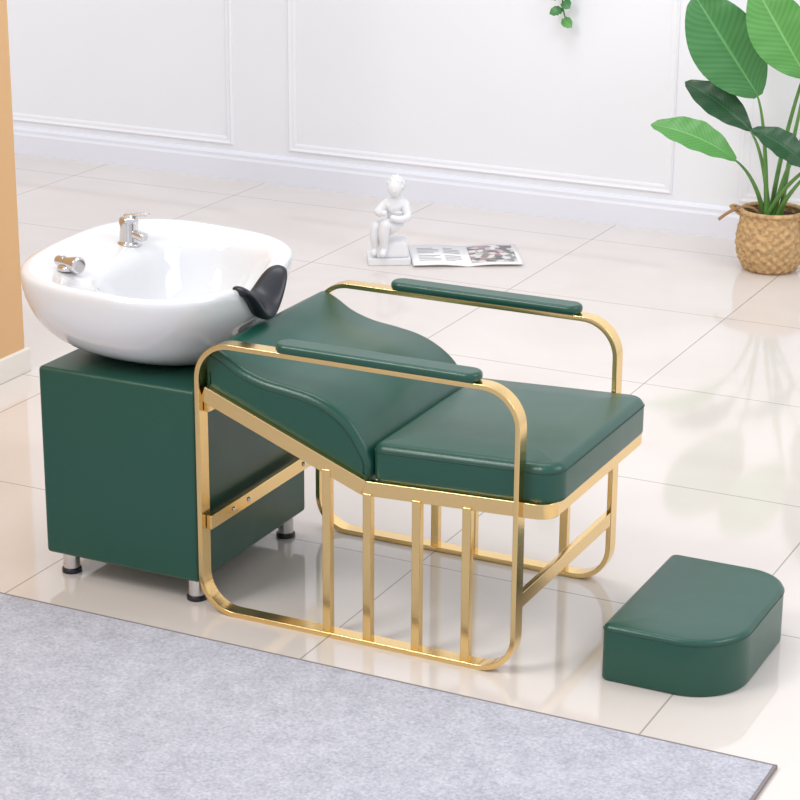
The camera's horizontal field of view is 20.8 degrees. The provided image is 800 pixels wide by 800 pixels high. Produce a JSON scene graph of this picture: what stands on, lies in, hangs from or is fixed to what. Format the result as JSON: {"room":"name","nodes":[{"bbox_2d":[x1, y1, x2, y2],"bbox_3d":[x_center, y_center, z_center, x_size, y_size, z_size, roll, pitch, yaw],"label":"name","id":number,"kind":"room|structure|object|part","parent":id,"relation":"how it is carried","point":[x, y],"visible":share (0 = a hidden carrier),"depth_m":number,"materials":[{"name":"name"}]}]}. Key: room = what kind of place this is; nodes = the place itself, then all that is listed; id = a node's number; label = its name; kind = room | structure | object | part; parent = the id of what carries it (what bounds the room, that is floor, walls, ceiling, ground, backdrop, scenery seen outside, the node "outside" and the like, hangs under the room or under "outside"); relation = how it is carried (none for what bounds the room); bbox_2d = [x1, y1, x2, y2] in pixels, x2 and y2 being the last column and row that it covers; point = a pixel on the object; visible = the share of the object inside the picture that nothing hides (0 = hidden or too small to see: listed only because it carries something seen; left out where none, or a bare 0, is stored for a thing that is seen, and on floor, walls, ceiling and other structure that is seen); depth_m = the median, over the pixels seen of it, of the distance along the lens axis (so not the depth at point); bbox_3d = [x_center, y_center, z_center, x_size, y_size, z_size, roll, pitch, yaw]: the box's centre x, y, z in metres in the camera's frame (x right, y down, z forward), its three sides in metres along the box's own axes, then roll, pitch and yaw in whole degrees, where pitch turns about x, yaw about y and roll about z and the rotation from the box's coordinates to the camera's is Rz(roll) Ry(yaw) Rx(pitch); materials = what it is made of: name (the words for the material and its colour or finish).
{"room":"salon","nodes":[
{"label":"salon","id":0,"kind":"room"},
{"bbox_2d":[0,0,24,358],"bbox_3d":[-2.502,-0.874,4.668,0.902,2.800,4.285,9,21,25],"label":"wall","id":1,"kind":"structure","parent":0,"point":[11,310],"depth_m":6.55,"materials":[{"name":"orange paint"}]},
{"bbox_2d":[0,347,30,383],"bbox_3d":[-2.502,0.416,5.107,0.914,0.075,4.300,9,21,25],"label":"baseboard","id":2,"kind":"structure","parent":1,"relation":"attached to","point":[18,363],"depth_m":6.67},
{"bbox_2d":[0,153,799,799],"bbox_3d":[-1.745,0.634,4.669,12.500,0.050,10.100,9,21,25],"label":"floor","id":3,"kind":"structure","parent":0,"point":[710,343],"depth_m":5.93,"materials":[{"name":"tile"}]},
{"bbox_2d":[39,348,304,601],"bbox_3d":[-0.541,0.128,5.289,0.425,0.528,0.520,9,21,25],"label":"base cabinet","id":4,"kind":"object","parent":3,"relation":"on","point":[119,442],"visible":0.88,"depth_m":5.07,"materials":[{"name":"teal leather"}]},
{"bbox_3d":[-0.792,0.378,5.253,0.040,0.049,0.040,9,21,25],"label":"leg","id":5,"kind":"part","parent":4,"relation":"part of","materials":[{"name":"silver metal"}]},
{"bbox_2d":[20,212,292,365],"bbox_3d":[-0.560,-0.269,5.174,0.602,0.295,0.615,9,21,25],"label":"basin","id":6,"kind":"object","parent":4,"relation":"on","point":[158,292],"visible":0.98,"depth_m":5.07,"materials":[{"name":"white ceramic"}]},
{"bbox_2d":[118,212,149,247],"bbox_3d":[-0.648,-0.416,5.278,0.082,0.084,0.060,9,21,25],"label":"faucet","id":7,"kind":"object","parent":6,"relation":"on","point":[129,236],"depth_m":5.27,"materials":[{"name":"silver metal"}]},
{"bbox_3d":[-0.477,0.431,5.103,0.040,0.049,0.040,9,21,25],"label":"leg","id":8,"kind":"part","parent":4,"relation":"part of","materials":[{"name":"silver metal"}]},
{"bbox_3d":[-0.288,0.307,5.473,0.040,0.049,0.040,9,21,25],"label":"leg","id":9,"kind":"part","parent":4,"relation":"part of","materials":[{"name":"silver metal"}]},
{"bbox_2d":[0,592,777,799],"bbox_3d":[-1.040,0.873,3.878,2.794,0.010,2.440,9,21,25],"label":"area rug","id":10,"kind":"object","parent":3,"relation":"on","point":[94,706],"visible":1,"depth_m":4.43,"materials":[{"name":"carpet"}]},
{"bbox_2d":[367,174,411,265],"bbox_3d":[-0.039,-0.664,7.959,0.159,0.332,0.163,-1,19,-4],"label":"statuette","id":11,"kind":"object","parent":3,"relation":"on","point":[387,250],"visible":1,"depth_m":7.93,"materials":[{"name":"white ceramic"}]},
{"bbox_3d":[-0.042,-0.524,8.023,0.156,0.026,0.130,-1,19,-4],"label":"plate","id":12,"kind":"part","parent":11,"relation":"part of","materials":[{"name":"white ceramic"}]},
{"bbox_2d":[194,278,644,669],"bbox_3d":[0.064,0.144,5.018,0.875,0.678,0.626,9,21,25],"label":"chair","id":13,"kind":"object","parent":3,"relation":"on","point":[359,400],"visible":1,"depth_m":4.84,"materials":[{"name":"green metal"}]},
{"bbox_3d":[-0.258,0.086,4.837,0.418,0.190,0.022,9,21,25],"label":"recline rail","id":14,"kind":"part","parent":13,"relation":"part of","materials":[{"name":"gold metal"}]},
{"bbox_2d":[206,291,461,479],"bbox_3d":[-0.132,-0.043,5.056,0.423,0.257,0.550,9,21,25],"label":"cushion","id":15,"kind":"object","parent":13,"relation":"on","point":[337,421],"depth_m":4.87,"materials":[{"name":"teal leather"}]},
{"bbox_3d":[0.245,0.135,4.921,0.451,0.053,0.578,9,21,25],"label":"seat rail","id":16,"kind":"part","parent":13,"relation":"part of","materials":[{"name":"gold metal"}]},
{"bbox_2d":[375,378,643,502],"bbox_3d":[0.256,0.081,4.897,0.444,0.109,0.550,9,21,25],"label":"seat cushion","id":17,"kind":"object","parent":13,"relation":"on","point":[458,445],"depth_m":4.74,"materials":[{"name":"teal leather"}]},
{"bbox_2d":[408,244,523,266],"bbox_3d":[0.241,-0.537,8.088,0.405,0.012,0.285,-1,19,-4],"label":"open magazine","id":18,"kind":"object","parent":3,"relation":"on","point":[481,254],"visible":1,"depth_m":8.08,"materials":[{"name":"paper"}]},
{"bbox_2d":[466,245,517,262],"bbox_3d":[0.342,-0.543,8.096,0.170,0.006,0.234,-1,19,-4],"label":"photo","id":19,"kind":"object","parent":18,"relation":"on","point":[474,253],"depth_m":8.09},
{"bbox_2d":[602,555,784,696],"bbox_3d":[0.664,0.500,4.826,0.297,0.133,0.455,9,21,25],"label":"stool","id":20,"kind":"object","parent":3,"relation":"on","point":[696,627],"visible":1,"depth_m":4.69,"materials":[{"name":"teal leather"}]},
{"bbox_2d":[651,0,799,274],"bbox_3d":[1.380,-1.051,7.696,0.948,1.250,0.362,9,21,25],"label":"potted plant","id":21,"kind":"object","parent":3,"relation":"on","point":[733,48],"visible":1,"depth_m":7.74,"materials":[{"name":"green plant"}]},
{"bbox_3d":[1.258,-0.758,7.839,0.166,0.248,0.025,-7,20,-20],"label":"stem","id":22,"kind":"part","parent":21,"relation":"part of","materials":[{"name":"green plant"}]},
{"bbox_3d":[1.293,-0.813,7.854,0.121,0.340,0.019,11,21,28],"label":"stem","id":23,"kind":"part","parent":21,"relation":"part of","materials":[{"name":"green plant"}]},
{"bbox_3d":[1.300,-0.875,7.822,0.079,0.476,0.020,9,21,25],"label":"stem","id":24,"kind":"part","parent":21,"relation":"part of","materials":[{"name":"green plant"}]},
{"bbox_3d":[1.418,-0.750,7.771,0.257,0.280,0.074,9,21,25],"label":"stem","id":25,"kind":"part","parent":21,"relation":"part of","materials":[{"name":"green plant"}]},
{"bbox_3d":[1.419,-0.988,7.821,0.160,0.693,0.019,0,19,-2],"label":"stem","id":26,"kind":"part","parent":21,"relation":"part of","materials":[{"name":"green plant"}]},
{"bbox_3d":[1.420,-0.847,7.797,0.168,0.442,0.044,9,21,25],"label":"stem","id":27,"kind":"part","parent":21,"relation":"part of","materials":[{"name":"green plant"}]},
{"bbox_3d":[1.397,-0.736,7.793,0.023,0.237,0.147,-12,22,-33],"label":"stem","id":28,"kind":"part","parent":21,"relation":"part of","materials":[{"name":"green plant"}]},
{"bbox_3d":[1.400,-0.903,7.775,0.019,0.562,0.112,-7,20,-21],"label":"stem","id":29,"kind":"part","parent":21,"relation":"part of","materials":[{"name":"green plant"}]},
{"bbox_2d":[729,201,799,274],"bbox_3d":[1.350,-0.587,7.921,0.324,0.228,0.261,9,21,25],"label":"basket","id":30,"kind":"object","parent":3,"relation":"on","point":[767,240],"depth_m":7.83,"materials":[{"name":"beige wicker"}]},
{"bbox_2d":[7,0,799,206],"bbox_3d":[0.439,-2.115,8.412,12.500,2.800,0.140,9,21,25],"label":"wall","id":31,"kind":"structure","parent":0,"point":[503,83],"depth_m":8.81,"materials":[{"name":"white paint"}]},
{"bbox_2d":[13,0,233,144],"bbox_3d":[-1.464,-2.277,9.256,1.695,2.255,0.011,9,21,25],"label":"trim","id":32,"kind":"structure","parent":31,"relation":"attached to","point":[228,139],"depth_m":9.35,"materials":[{"name":"white paint"}]},
{"bbox_2d":[13,126,739,238],"bbox_3d":[0.396,-0.822,8.771,12.500,0.120,0.022,9,21,25],"label":"baseboard","id":33,"kind":"structure","parent":31,"relation":"attached to","point":[486,194],"depth_m":8.98,"materials":[{"name":"white paint"}]},
{"bbox_2d":[287,0,680,193],"bbox_3d":[0.300,-1.990,8.438,1.695,2.255,0.011,9,21,25],"label":"trim","id":34,"kind":"structure","parent":31,"relation":"attached to","point":[666,188],"depth_m":8.74,"materials":[{"name":"white paint"}]},
{"bbox_2d":[549,0,571,27],"bbox_3d":[0.619,-1.715,8.299,0.087,0.586,0.087,-2,19,-6],"label":"vine","id":35,"kind":"object","parent":31,"relation":"attached to","point":[566,22],"visible":1,"depth_m":8.37,"materials":[{"name":"green plant"}]},
{"bbox_2d":[739,98,799,204],"bbox_3d":[2.063,-1.704,7.619,1.695,2.255,0.011,9,21,25],"label":"trim","id":36,"kind":"structure","parent":31,"relation":"attached to","point":[744,196],"depth_m":8.27,"materials":[{"name":"white paint"}]}
]}

